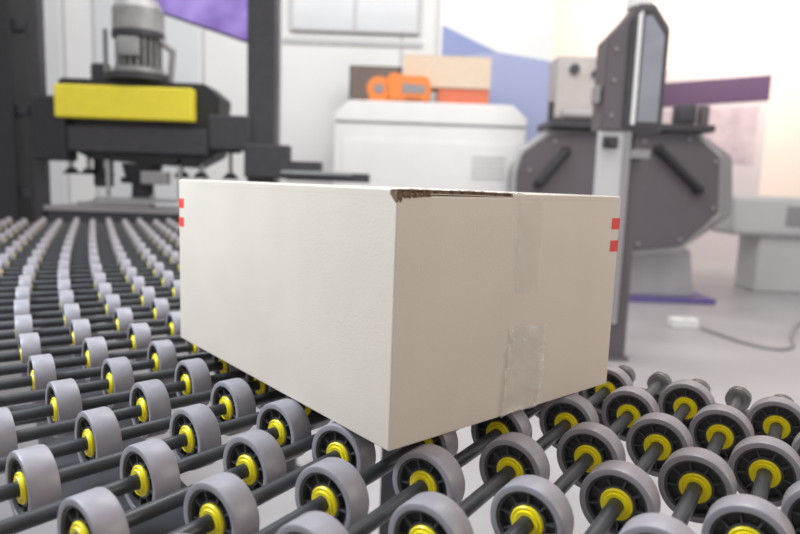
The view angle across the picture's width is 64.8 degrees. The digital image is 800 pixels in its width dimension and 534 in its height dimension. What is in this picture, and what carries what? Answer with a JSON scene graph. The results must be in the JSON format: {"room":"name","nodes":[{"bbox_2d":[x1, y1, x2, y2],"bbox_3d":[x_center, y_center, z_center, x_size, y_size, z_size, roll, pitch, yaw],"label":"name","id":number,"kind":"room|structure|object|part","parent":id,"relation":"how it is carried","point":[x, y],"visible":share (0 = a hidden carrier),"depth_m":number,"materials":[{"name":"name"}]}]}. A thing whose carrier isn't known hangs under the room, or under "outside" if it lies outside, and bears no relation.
{"room":"factory floor","nodes":[
{"label":"factory floor","id":0,"kind":"room"},
{"bbox_2d":[156,0,246,42],"bbox_3d":[-1.624,-3.204,5.569,1.231,2.405,0.402,-2,9,-28],"label":"banner","id":1,"kind":"object","parent":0,"point":[228,18],"visible":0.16,"depth_m":5.63,"materials":[{"name":"purple screen"},{"name":"dark plastic"}]},
{"bbox_3d":[-1.670,-2.493,5.652,1.060,0.730,0.050,16,-3,-12],"label":"casing","id":2,"kind":"part","parent":1,"relation":"part of","materials":[{"name":"grey paint"}]},
{"bbox_2d":[43,0,440,205],"bbox_3d":[-3.450,-2.918,8.669,10.900,5.700,0.180,2,8,0],"label":"wall","id":3,"kind":"structure","parent":0,"point":[314,65],"depth_m":8.62,"materials":[{"name":"white paint"}]},
{"bbox_2d":[290,0,420,34],"bbox_3d":[-0.587,-3.825,8.426,1.760,1.320,0.040,2,8,0],"label":"window","id":4,"kind":"structure","parent":3,"relation":"in","point":[354,16],"depth_m":8.48,"materials":[{"name":"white glass"}]},
{"bbox_2d":[439,0,555,142],"bbox_3d":[1.286,-2.881,8.497,1.530,2.800,0.028,2,8,0],"label":"banner","id":5,"kind":"object","parent":3,"relation":"attached to","point":[517,35],"visible":0.62,"depth_m":8.47,"materials":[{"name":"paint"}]},
{"bbox_2d":[442,25,495,55],"bbox_3d":[0.935,-2.986,8.472,0.740,0.490,0.003,2,7,0],"label":"print","id":6,"kind":"object","parent":5,"relation":"attached to","point":[457,40],"depth_m":8.47},
{"bbox_2d":[468,52,550,142],"bbox_3d":[1.279,-2.240,8.573,1.480,1.410,0.003,2,7,0],"label":"print","id":7,"kind":"object","parent":5,"relation":"attached to","point":[520,80],"depth_m":8.54},
{"bbox_2d":[0,258,799,533],"bbox_3d":[1.490,0.323,7.600,21.000,0.100,21.000,2,8,0],"label":"floor","id":8,"kind":"structure","parent":0,"point":[652,346],"depth_m":4.70,"materials":[{"name":"grey concrete"}]},
{"bbox_2d":[44,203,178,222],"bbox_3d":[-2.130,-0.037,5.366,1.460,0.945,0.570,2,8,0],"label":"work table","id":9,"kind":"object","parent":8,"relation":"on","point":[66,212],"visible":0.15,"depth_m":5.05,"materials":[{"name":"grey paint"}]},
{"bbox_2d":[77,200,155,207],"bbox_3d":[-2.333,-0.521,5.187,0.600,0.045,0.120,2,8,0],"label":"block","id":10,"kind":"object","parent":9,"relation":"on","point":[89,202],"visible":1,"depth_m":5.13,"materials":[{"name":"metal"}]},
{"bbox_2d":[0,0,369,313],"bbox_3d":[-1.802,-1.080,5.117,3.151,3.100,0.522,2,8,2],"label":"machine","id":11,"kind":"object","parent":8,"relation":"on","point":[132,112],"visible":0.94,"depth_m":4.95,"materials":[{"name":"black paint"}]},
{"bbox_3d":[-3.208,-1.129,5.111,0.330,3.100,0.300,2,7,0],"label":"post","id":12,"kind":"part","parent":11,"relation":"part of","materials":[{"name":"black metal"}]},
{"bbox_3d":[-2.976,-1.897,4.958,0.100,0.080,0.100,2,7,0],"label":"tie plate","id":13,"kind":"part","parent":11,"relation":"part of","materials":[{"name":"grey paint"}]},
{"bbox_3d":[-2.998,-1.254,5.043,0.100,0.080,0.100,2,7,0],"label":"tie plate","id":14,"kind":"part","parent":11,"relation":"part of","materials":[{"name":"grey paint"}]},
{"bbox_3d":[-3.021,-0.610,5.128,0.100,0.080,0.100,2,7,0],"label":"tie plate","id":15,"kind":"part","parent":11,"relation":"part of","materials":[{"name":"grey paint"}]},
{"bbox_3d":[-2.913,-1.114,5.081,0.100,3.100,0.100,2,7,0],"label":"post","id":16,"kind":"part","parent":11,"relation":"part of","materials":[{"name":"black metal"}]},
{"bbox_2d":[63,161,79,173],"bbox_3d":[-2.680,-0.892,5.140,0.140,0.260,0.140,2,7,0],"label":"cup","id":17,"kind":"object","parent":11,"relation":"on","point":[70,170],"depth_m":5.12,"materials":[{"name":"rubber"}]},
{"bbox_2d":[80,157,96,174],"bbox_3d":[-2.541,-0.887,5.140,0.140,0.260,0.140,2,7,0],"label":"cup","id":18,"kind":"object","parent":11,"relation":"on","point":[88,170],"depth_m":5.13,"materials":[{"name":"rubber"}]},
{"bbox_3d":[-2.461,-1.166,5.214,0.140,1.000,0.100,2,7,0],"label":"cable chain","id":19,"kind":"part","parent":11,"relation":"part of","materials":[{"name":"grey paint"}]},
{"bbox_2d":[97,160,114,174],"bbox_3d":[-2.401,-0.882,5.140,0.140,0.260,0.140,2,7,0],"label":"cup","id":20,"kind":"object","parent":11,"relation":"on","point":[100,163],"depth_m":5.15,"materials":[{"name":"metal"}]},
{"bbox_3d":[-2.351,-0.730,5.074,0.030,0.320,0.030,2,7,0],"label":"guide rod","id":21,"kind":"part","parent":11,"relation":"part of","materials":[{"name":"metal"}]},
{"bbox_3d":[-2.162,-0.569,5.180,0.620,0.055,0.200,2,7,0],"label":"suction plate","id":22,"kind":"part","parent":11,"relation":"part of","materials":[{"name":"metal"}]},
{"bbox_3d":[-2.088,-1.801,5.038,0.520,0.630,0.520,2,7,0],"label":"motor","id":23,"kind":"part","parent":11,"relation":"part of","materials":[{"name":"metal"}]},
{"bbox_3d":[-2.076,-1.002,4.984,1.120,0.200,0.065,2,7,0],"label":"carriage plate","id":24,"kind":"part","parent":11,"relation":"part of","materials":[{"name":"grey paint"}]},
{"bbox_3d":[-1.771,-0.710,5.074,0.030,0.320,0.030,2,7,0],"label":"guide rod","id":25,"kind":"part","parent":11,"relation":"part of","materials":[{"name":"metal"}]},
{"bbox_2d":[173,167,189,177],"bbox_3d":[-1.781,-0.860,5.140,0.140,0.260,0.140,2,7,0],"label":"cup","id":26,"kind":"object","parent":11,"relation":"on","point":[183,174],"depth_m":5.11,"materials":[{"name":"rubber"}]},
{"bbox_2d":[193,164,209,178],"bbox_3d":[-1.621,-0.855,5.140,0.140,0.260,0.140,2,7,0],"label":"cup","id":27,"kind":"object","parent":11,"relation":"on","point":[201,174],"depth_m":5.12,"materials":[{"name":"rubber"}]},
{"bbox_3d":[-1.343,-1.072,5.060,0.340,0.270,0.200,2,7,0],"label":"arm","id":28,"kind":"part","parent":11,"relation":"part of","materials":[{"name":"grey paint"}]},
{"bbox_2d":[222,153,238,179],"bbox_3d":[-1.381,-0.846,5.140,0.140,0.260,0.140,2,7,0],"label":"cup","id":29,"kind":"object","parent":11,"relation":"on","point":[230,175],"depth_m":5.12,"materials":[{"name":"rubber"}]},
{"bbox_3d":[-1.104,-1.052,5.091,0.220,3.100,0.200,2,7,0],"label":"post","id":30,"kind":"part","parent":11,"relation":"part of","materials":[{"name":"black metal"}]},
{"bbox_3d":[-0.758,-0.798,5.017,0.270,0.080,0.150,2,7,0],"label":"plate","id":31,"kind":"part","parent":11,"relation":"part of","materials":[{"name":"grey paint"}]},
{"bbox_3d":[-0.650,-0.734,4.922,0.550,0.025,0.045,2,7,0],"label":"rail","id":32,"kind":"part","parent":11,"relation":"part of","materials":[{"name":"metal"}]},
{"bbox_3d":[-0.570,-0.721,5.052,0.650,0.070,0.200,2,7,0],"label":"plate","id":33,"kind":"part","parent":11,"relation":"part of","materials":[{"name":"grey paint"}]},
{"bbox_2d":[0,289,748,533],"bbox_3d":[-0.803,0.473,2.265,1.845,0.835,5.360,-2,9,-29],"label":"conveyor","id":34,"kind":"object","parent":8,"relation":"on","point":[170,521],"visible":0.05,"depth_m":1.18,"materials":[{"name":"grey paint"}]},
{"bbox_2d":[0,307,165,351],"bbox_3d":[-0.660,0.139,1.476,1.270,0.085,0.085,-3,9,-32],"label":"roller","id":35,"kind":"object","parent":34,"relation":"on","point":[122,317],"visible":0.28,"depth_m":1.44,"materials":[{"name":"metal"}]},
{"bbox_2d":[0,276,169,303],"bbox_3d":[-0.885,0.074,1.911,1.326,0.085,0.085,-2,9,-29],"label":"roller","id":36,"kind":"object","parent":34,"relation":"on","point":[137,282],"visible":0.25,"depth_m":1.87,"materials":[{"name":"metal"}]},
{"bbox_2d":[0,270,173,292],"bbox_3d":[-0.930,0.059,2.006,1.340,0.085,0.085,-2,9,-28],"label":"roller","id":37,"kind":"object","parent":34,"relation":"on","point":[166,276],"visible":0.4,"depth_m":1.97,"materials":[{"name":"metal"}]},
{"bbox_2d":[0,235,174,244],"bbox_3d":[-1.464,-0.121,3.238,1.503,0.085,0.085,-2,8,-26],"label":"roller","id":38,"kind":"object","parent":34,"relation":"on","point":[23,238],"visible":0.28,"depth_m":3.17,"materials":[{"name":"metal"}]},
{"bbox_2d":[2,222,173,228],"bbox_3d":[-1.835,-0.253,4.135,1.620,0.085,0.085,-2,8,-26],"label":"roller","id":39,"kind":"object","parent":34,"relation":"on","point":[20,224],"visible":0.23,"depth_m":4.04,"materials":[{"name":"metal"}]},
{"bbox_2d":[0,220,175,226],"bbox_3d":[-1.888,-0.271,4.263,1.637,0.085,0.085,-2,8,-26],"label":"roller","id":40,"kind":"object","parent":34,"relation":"on","point":[3,222],"visible":0.3,"depth_m":4.12,"materials":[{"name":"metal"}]},
{"bbox_2d":[0,233,176,242],"bbox_3d":[-1.517,-0.140,3.365,1.520,0.085,0.085,-2,8,-26],"label":"roller","id":41,"kind":"object","parent":34,"relation":"on","point":[3,237],"visible":0.35,"depth_m":3.29,"materials":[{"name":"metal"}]},
{"bbox_2d":[7,219,169,225],"bbox_3d":[-1.941,-0.290,4.391,1.654,0.085,0.085,-2,8,-26],"label":"roller","id":42,"kind":"object","parent":34,"relation":"on","point":[25,221],"visible":0.26,"depth_m":4.31,"materials":[{"name":"metal"}]},
{"bbox_2d":[0,251,178,266],"bbox_3d":[-1.162,-0.017,2.525,1.409,0.085,0.085,-2,8,-27],"label":"roller","id":43,"kind":"object","parent":34,"relation":"on","point":[173,255],"visible":0.41,"depth_m":2.47,"materials":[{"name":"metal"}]},
{"bbox_2d":[0,225,178,232],"bbox_3d":[-1.729,-0.215,3.878,1.587,0.085,0.085,-2,8,-26],"label":"roller","id":44,"kind":"object","parent":34,"relation":"on","point":[15,228],"visible":0.24,"depth_m":3.78,"materials":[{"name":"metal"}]},
{"bbox_2d":[0,298,179,335],"bbox_3d":[-0.707,0.127,1.556,1.277,0.085,0.085,-3,9,-31],"label":"roller","id":45,"kind":"object","parent":34,"relation":"on","point":[159,309],"visible":0.43,"depth_m":1.52,"materials":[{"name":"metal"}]},
{"bbox_2d":[0,294,179,323],"bbox_3d":[-0.751,0.114,1.640,1.289,0.085,0.085,-2,9,-31],"label":"roller","id":46,"kind":"object","parent":34,"relation":"on","point":[112,301],"visible":0.34,"depth_m":1.60,"materials":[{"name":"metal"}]},
{"bbox_2d":[0,280,179,312],"bbox_3d":[-0.840,0.087,1.818,1.314,0.085,0.085,-2,9,-29],"label":"roller","id":47,"kind":"object","parent":34,"relation":"on","point":[21,292],"visible":0.44,"depth_m":1.78,"materials":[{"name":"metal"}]},
{"bbox_2d":[0,286,179,318],"bbox_3d":[-0.796,0.101,1.728,1.301,0.085,0.085,-2,9,-30],"label":"roller","id":48,"kind":"object","parent":34,"relation":"on","point":[146,294],"visible":0.52,"depth_m":1.69,"materials":[{"name":"metal"}]},
{"bbox_2d":[0,262,179,281],"bbox_3d":[-1.021,0.030,2.206,1.366,0.085,0.085,-2,8,-27],"label":"roller","id":49,"kind":"object","parent":34,"relation":"on","point":[157,267],"visible":0.44,"depth_m":2.16,"materials":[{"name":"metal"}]},
{"bbox_2d":[0,267,179,286],"bbox_3d":[-0.976,0.045,2.105,1.353,0.085,0.085,-2,8,-28],"label":"roller","id":50,"kind":"object","parent":34,"relation":"on","point":[129,271],"visible":0.27,"depth_m":2.06,"materials":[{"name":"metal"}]},
{"bbox_2d":[0,258,179,275],"bbox_3d":[-1.068,0.015,2.309,1.380,0.085,0.085,-2,8,-27],"label":"roller","id":51,"kind":"object","parent":34,"relation":"on","point":[62,264],"visible":0.34,"depth_m":2.26,"materials":[{"name":"metal"}]},
{"bbox_2d":[0,240,179,251],"bbox_3d":[-1.360,-0.085,2.989,1.470,0.085,0.085,-2,8,-26],"label":"roller","id":52,"kind":"object","parent":34,"relation":"on","point":[18,244],"visible":0.3,"depth_m":2.92,"materials":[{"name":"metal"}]},
{"bbox_2d":[0,243,179,254],"bbox_3d":[-1.309,-0.067,2.869,1.454,0.085,0.086,-2,8,-26],"label":"roller","id":53,"kind":"object","parent":34,"relation":"on","point":[140,246],"visible":0.27,"depth_m":2.81,"materials":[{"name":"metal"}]},
{"bbox_2d":[0,237,179,248],"bbox_3d":[-1.411,-0.103,3.112,1.486,0.085,0.085,-2,8,-26],"label":"roller","id":54,"kind":"object","parent":34,"relation":"on","point":[136,240],"visible":0.34,"depth_m":3.05,"materials":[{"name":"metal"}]},
{"bbox_2d":[0,223,179,230],"bbox_3d":[-1.782,-0.234,4.006,1.604,0.085,0.085,-2,8,-26],"label":"roller","id":55,"kind":"object","parent":34,"relation":"on","point":[37,225],"visible":0.33,"depth_m":3.94,"materials":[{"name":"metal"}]},
{"bbox_2d":[4,255,176,271],"bbox_3d":[-1.115,-0.001,2.416,1.394,0.085,0.085,-2,8,-27],"label":"roller","id":56,"kind":"object","parent":34,"relation":"on","point":[150,259],"visible":0.3,"depth_m":2.36,"materials":[{"name":"metal"}]},
{"bbox_2d":[5,245,179,258],"bbox_3d":[-1.259,-0.050,2.751,1.439,0.085,0.086,-2,8,-26],"label":"roller","id":57,"kind":"object","parent":34,"relation":"on","point":[11,251],"visible":0.48,"depth_m":2.69,"materials":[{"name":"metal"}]},
{"bbox_2d":[5,229,179,236],"bbox_3d":[-1.623,-0.177,3.622,1.553,0.085,0.085,-2,8,-26],"label":"roller","id":58,"kind":"object","parent":34,"relation":"on","point":[9,232],"visible":0.26,"depth_m":3.54,"materials":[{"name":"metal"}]},
{"bbox_2d":[6,217,178,223],"bbox_3d":[-1.994,-0.309,4.520,1.671,0.085,0.086,-2,8,-26],"label":"roller","id":59,"kind":"object","parent":34,"relation":"on","point":[9,219],"visible":0.26,"depth_m":4.37,"materials":[{"name":"metal"}]},
{"bbox_2d":[0,322,185,376],"bbox_3d":[-0.561,0.162,1.329,1.270,0.085,0.085,-3,9,-35],"label":"roller","id":60,"kind":"object","parent":34,"relation":"on","point":[138,334],"visible":0.37,"depth_m":1.26,"materials":[{"name":"metal"}]},
{"bbox_2d":[0,311,185,356],"bbox_3d":[-0.611,0.150,1.401,1.270,0.085,0.086,-3,9,-34],"label":"roller","id":61,"kind":"object","parent":34,"relation":"on","point":[80,329],"visible":0.35,"depth_m":1.34,"materials":[{"name":"metal"}]},
{"bbox_2d":[7,231,179,239],"bbox_3d":[-1.570,-0.159,3.493,1.537,0.085,0.085,-2,8,-26],"label":"roller","id":62,"kind":"object","parent":34,"relation":"on","point":[28,234],"visible":0.27,"depth_m":3.40,"materials":[{"name":"metal"}]},
{"bbox_2d":[10,248,179,262],"bbox_3d":[-1.210,-0.033,2.637,1.424,0.085,0.085,-2,8,-27],"label":"roller","id":63,"kind":"object","parent":34,"relation":"on","point":[144,251],"visible":0.26,"depth_m":2.58,"materials":[{"name":"metal"}]},
{"bbox_2d":[13,227,179,234],"bbox_3d":[-1.677,-0.196,3.750,1.570,0.085,0.086,-2,8,-26],"label":"roller","id":64,"kind":"object","parent":34,"relation":"on","point":[33,229],"visible":0.21,"depth_m":3.67,"materials":[{"name":"metal"}]},
{"bbox_2d":[0,336,211,381],"bbox_3d":[-0.512,0.172,1.260,1.270,0.085,0.085,-3,9,-36],"label":"roller","id":65,"kind":"object","parent":34,"relation":"on","point":[94,349],"visible":0.15,"depth_m":1.19,"materials":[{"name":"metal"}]},
{"bbox_2d":[0,339,212,405],"bbox_3d":[-0.463,0.183,1.195,1.270,0.085,0.085,-4,9,-37],"label":"roller","id":66,"kind":"object","parent":34,"relation":"on","point":[161,354],"visible":0.39,"depth_m":1.11,"materials":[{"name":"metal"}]},
{"bbox_2d":[0,355,243,408],"bbox_3d":[-0.414,0.192,1.134,1.270,0.085,0.085,-4,10,-39],"label":"roller","id":67,"kind":"object","parent":34,"relation":"on","point":[117,375],"visible":0.24,"depth_m":1.05,"materials":[{"name":"metal"}]},
{"bbox_2d":[11,358,245,437],"bbox_3d":[-0.364,0.202,1.075,1.270,0.085,0.095,-5,10,-42],"label":"roller","id":68,"kind":"object","parent":34,"relation":"on","point":[63,401],"visible":0.41,"depth_m":0.97,"materials":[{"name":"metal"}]},
{"bbox_2d":[179,179,620,450],"bbox_3d":[-0.038,0.012,1.103,0.458,0.306,0.651,-4,10,-40],"label":"cardboard box","id":69,"kind":"object","parent":68,"relation":"on","point":[400,317],"visible":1,"depth_m":0.84,"materials":[{"name":"white cardboard"}]},
{"bbox_2d":[0,373,275,473],"bbox_3d":[-0.317,0.210,1.024,1.270,0.085,0.085,-5,10,-43],"label":"roller","id":70,"kind":"object","parent":34,"relation":"on","point":[149,400],"visible":0.35,"depth_m":0.94,"materials":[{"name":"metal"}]},
{"bbox_2d":[0,378,285,475],"bbox_3d":[-0.298,0.221,0.945,0.085,0.085,1.186,9,10,44],"label":"roller","id":71,"kind":"object","parent":34,"relation":"on","point":[98,433],"visible":0.57,"depth_m":0.86,"materials":[{"name":"metal"}]},
{"bbox_2d":[0,398,330,533],"bbox_3d":[-0.264,0.244,0.778,0.098,0.085,0.985,9,10,41],"label":"roller","id":72,"kind":"object","parent":34,"relation":"on","point":[150,470],"visible":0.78,"depth_m":0.73,"materials":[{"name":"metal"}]},
{"bbox_2d":[0,395,330,515],"bbox_3d":[-0.285,0.233,0.860,0.085,0.085,1.081,9,10,42],"label":"roller","id":73,"kind":"object","parent":34,"relation":"on","point":[34,480],"visible":0.64,"depth_m":0.75,"materials":[{"name":"metal"}]},
{"bbox_2d":[57,429,314,533],"bbox_3d":[-0.240,0.255,0.703,0.085,0.085,0.895,8,9,37],"label":"roller","id":74,"kind":"object","parent":34,"relation":"on","point":[256,457],"visible":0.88,"depth_m":0.68,"materials":[{"name":"grey rubber"},{"name":"yellow plastic"},{"name":"dark steel"}]},
{"bbox_2d":[168,422,375,533],"bbox_3d":[-0.211,0.266,0.629,0.085,0.085,0.809,7,9,34],"label":"roller","id":75,"kind":"object","parent":34,"relation":"on","point":[221,502],"visible":0.74,"depth_m":0.66,"materials":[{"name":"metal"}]},
{"bbox_3d":[-0.446,0.488,2.577,0.100,0.749,0.100,2,7,0],"label":"leg","id":76,"kind":"part","parent":34,"relation":"part of","materials":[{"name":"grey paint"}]},
{"bbox_2d":[180,429,458,533],"bbox_3d":[-0.027,0.252,0.782,0.085,0.085,1.270,7,9,34],"label":"roller","id":77,"kind":"object","parent":34,"relation":"on","point":[333,486],"visible":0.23,"depth_m":0.69,"materials":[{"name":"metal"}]},
{"bbox_3d":[-0.028,0.620,1.688,0.100,0.749,0.100,2,7,0],"label":"leg","id":78,"kind":"part","parent":34,"relation":"part of","materials":[{"name":"grey paint"}]},
{"bbox_2d":[276,392,578,533],"bbox_3d":[0.027,0.259,0.745,0.085,0.085,1.270,7,9,34],"label":"roller","id":79,"kind":"object","parent":34,"relation":"on","point":[426,467],"visible":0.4,"depth_m":0.74,"materials":[{"name":"metal"}]},
{"bbox_2d":[388,365,635,533],"bbox_3d":[0.082,0.266,0.709,0.085,0.085,1.270,7,9,34],"label":"roller","id":80,"kind":"object","parent":34,"relation":"on","point":[511,455],"visible":0.68,"depth_m":0.78,"materials":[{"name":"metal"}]},
{"bbox_2d":[490,371,671,533],"bbox_3d":[0.136,0.273,0.672,0.085,0.085,1.270,7,9,34],"label":"roller","id":81,"kind":"object","parent":34,"relation":"on","point":[527,504],"visible":0.86,"depth_m":0.81,"materials":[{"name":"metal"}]},
{"bbox_2d":[579,378,714,533],"bbox_3d":[0.190,0.279,0.635,0.085,0.085,1.270,7,9,34],"label":"roller","id":82,"kind":"object","parent":34,"relation":"on","point":[614,492],"visible":0.83,"depth_m":0.81,"materials":[{"name":"metal"}]},
{"bbox_3d":[0.674,0.305,1.061,0.854,0.085,0.040,7,9,34],"label":"rail","id":83,"kind":"part","parent":34,"relation":"part of","materials":[{"name":"grey paint"}]},
{"bbox_2d":[619,386,754,533],"bbox_3d":[0.244,0.286,0.599,0.085,0.085,1.270,7,9,34],"label":"roller","id":84,"kind":"object","parent":34,"relation":"on","point":[691,480],"visible":0.91,"depth_m":0.77,"materials":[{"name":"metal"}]},
{"bbox_2d":[701,394,799,533],"bbox_3d":[0.298,0.293,0.562,0.086,0.085,1.270,7,9,34],"label":"roller","id":85,"kind":"object","parent":34,"relation":"on","point":[764,465],"visible":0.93,"depth_m":0.80,"materials":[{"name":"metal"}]},
{"bbox_2d":[781,432,799,533],"bbox_3d":[0.352,0.299,0.526,0.085,0.085,1.270,7,9,34],"label":"roller","id":86,"kind":"object","parent":34,"relation":"on","point":[790,506],"visible":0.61,"depth_m":0.71,"materials":[{"name":"plastic"}]},
{"bbox_2d":[333,100,526,191],"bbox_3d":[0.332,-0.914,7.983,2.280,2.170,0.930,2,8,0],"label":"tall cabinet","id":87,"kind":"object","parent":8,"relation":"on","point":[455,146],"visible":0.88,"depth_m":7.46,"materials":[{"name":"white paint"}]},
{"bbox_2d":[349,65,401,99],"bbox_3d":[-0.319,-2.332,8.187,0.680,0.540,0.040,2,8,0],"label":"board","id":88,"kind":"object","parent":87,"relation":"on","point":[360,76],"visible":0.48,"depth_m":8.15,"materials":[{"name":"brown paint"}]},
{"bbox_2d":[367,72,430,101],"bbox_3d":[-0.010,-2.125,7.483,0.757,0.336,0.209,2,8,0],"label":"tool","id":89,"kind":"object","parent":87,"relation":"on","point":[397,87],"visible":0.91,"depth_m":7.40,"materials":[{"name":"orange plastic"}]},
{"bbox_3d":[0.325,-0.708,7.564,2.080,1.570,0.010,2,7,0],"label":"door","id":90,"kind":"part","parent":87,"relation":"part of","materials":[{"name":"white paint"}]},
{"bbox_2d":[436,88,488,103],"bbox_3d":[0.773,-2.087,7.860,0.620,0.215,0.343,2,8,0],"label":"carton","id":91,"kind":"object","parent":87,"relation":"on","point":[444,95],"visible":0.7,"depth_m":7.69,"materials":[{"name":"red cardboard"}]},
{"bbox_2d":[403,54,491,92],"bbox_3d":[0.574,-2.391,7.843,1.060,0.376,0.440,2,8,0],"label":"carton","id":92,"kind":"object","parent":91,"relation":"on","point":[454,72],"visible":0.7,"depth_m":7.62,"materials":[{"name":"beige cardboard"}]},
{"bbox_2d":[471,156,505,179],"bbox_3d":[1.052,-1.175,7.490,0.400,0.265,0.008,2,7,0],"label":"vent","id":93,"kind":"object","parent":87,"relation":"attached to","point":[482,167],"depth_m":7.49,"materials":[{"name":"white metal"}]},
{"bbox_2d":[507,55,731,304],"bbox_3d":[2.464,-0.931,7.027,2.482,2.600,0.800,2,8,0],"label":"machine","id":94,"kind":"object","parent":8,"relation":"on","point":[685,184],"visible":0.77,"depth_m":6.73,"materials":[{"name":"grey paint"}]},
{"bbox_3d":[1.617,-1.050,6.663,0.368,0.450,0.100,2,7,0],"label":"handle","id":95,"kind":"part","parent":94,"relation":"part of","materials":[{"name":"black paint"}]},
{"bbox_3d":[1.819,-2.064,6.559,0.100,0.100,0.040,2,7,0],"label":"knob","id":96,"kind":"part","parent":94,"relation":"part of","materials":[{"name":"grey paint"}]},
{"bbox_3d":[2.371,-0.833,6.925,2.301,1.401,0.070,2,7,0],"label":"rim plate","id":97,"kind":"part","parent":94,"relation":"part of","materials":[{"name":"grey paint"}]},
{"bbox_3d":[2.432,-1.513,6.901,1.714,0.074,0.700,2,7,0],"label":"plate","id":98,"kind":"part","parent":94,"relation":"part of","materials":[{"name":"grey paint"}]},
{"bbox_3d":[2.956,-1.028,6.659,0.560,0.509,0.100,2,7,0],"label":"handle","id":99,"kind":"part","parent":94,"relation":"part of","materials":[{"name":"black paint"}]},
{"bbox_2d":[591,0,669,360],"bbox_3d":[1.540,-0.776,4.460,0.455,2.900,0.440,2,8,0],"label":"stand","id":100,"kind":"object","parent":8,"relation":"on","point":[628,91],"visible":0.88,"depth_m":4.26,"materials":[{"name":"grey paint"}]},
{"bbox_3d":[1.534,-0.094,4.570,0.240,1.480,0.200,2,7,0],"label":"post","id":101,"kind":"part","parent":100,"relation":"part of","materials":[{"name":"grey metal"}]},
{"bbox_3d":[1.673,-1.317,4.193,0.137,0.690,0.005,2,8,0],"label":"glass panel","id":102,"kind":"part","parent":100,"relation":"part of","materials":[{"name":"clear glass"}]},
{"bbox_2d":[667,316,698,328],"bbox_3d":[2.584,0.503,5.753,0.240,0.100,0.120,2,8,0],"label":"power adapter","id":103,"kind":"object","parent":8,"relation":"on","point":[685,322],"visible":1,"depth_m":5.70,"materials":[{"name":"white paint"}]},
{"bbox_2d":[662,71,771,259],"bbox_3d":[5.779,-1.880,11.857,2.020,3.450,0.066,2,8,0],"label":"panel","id":104,"kind":"object","parent":8,"relation":"on","point":[738,103],"visible":0.57,"depth_m":11.71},
{"bbox_2d":[663,106,758,164],"bbox_3d":[5.765,-2.486,11.746,1.750,1.080,0.005,2,7,0],"label":"picture","id":105,"kind":"object","parent":104,"relation":"attached to","point":[736,133],"depth_m":11.73},
{"bbox_2d":[663,75,771,106],"bbox_3d":[5.827,-3.248,11.646,2.020,0.660,0.005,2,7,0],"label":"print","id":106,"kind":"object","parent":104,"relation":"attached to","point":[699,90],"depth_m":11.64},
{"bbox_2d":[700,321,799,350],"bbox_3d":[3.745,0.523,6.183,2.778,0.028,0.767,-5,11,-44],"label":"power cable","id":107,"kind":"object","parent":8,"relation":"on","point":[797,324],"visible":1,"depth_m":5.23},
{"bbox_2d":[710,195,799,292],"bbox_3d":[4.989,-0.307,8.253,1.650,1.220,0.710,2,8,0],"label":"machine","id":108,"kind":"object","parent":8,"relation":"on","point":[767,228],"visible":0.86,"depth_m":8.01,"materials":[{"name":"grey paint"}]},
{"bbox_3d":[5.125,-0.619,7.858,0.600,0.250,0.009,2,7,0],"label":"panel","id":109,"kind":"part","parent":108,"relation":"part of","materials":[{"name":"grey paint"}]},
{"bbox_2d":[552,0,799,196],"bbox_3d":[7.092,-3.947,14.678,10.100,6.900,0.200,2,8,0],"label":"wall","id":110,"kind":"structure","parent":0,"point":[723,36],"depth_m":14.42,"materials":[{"name":"white paint"}]}
]}

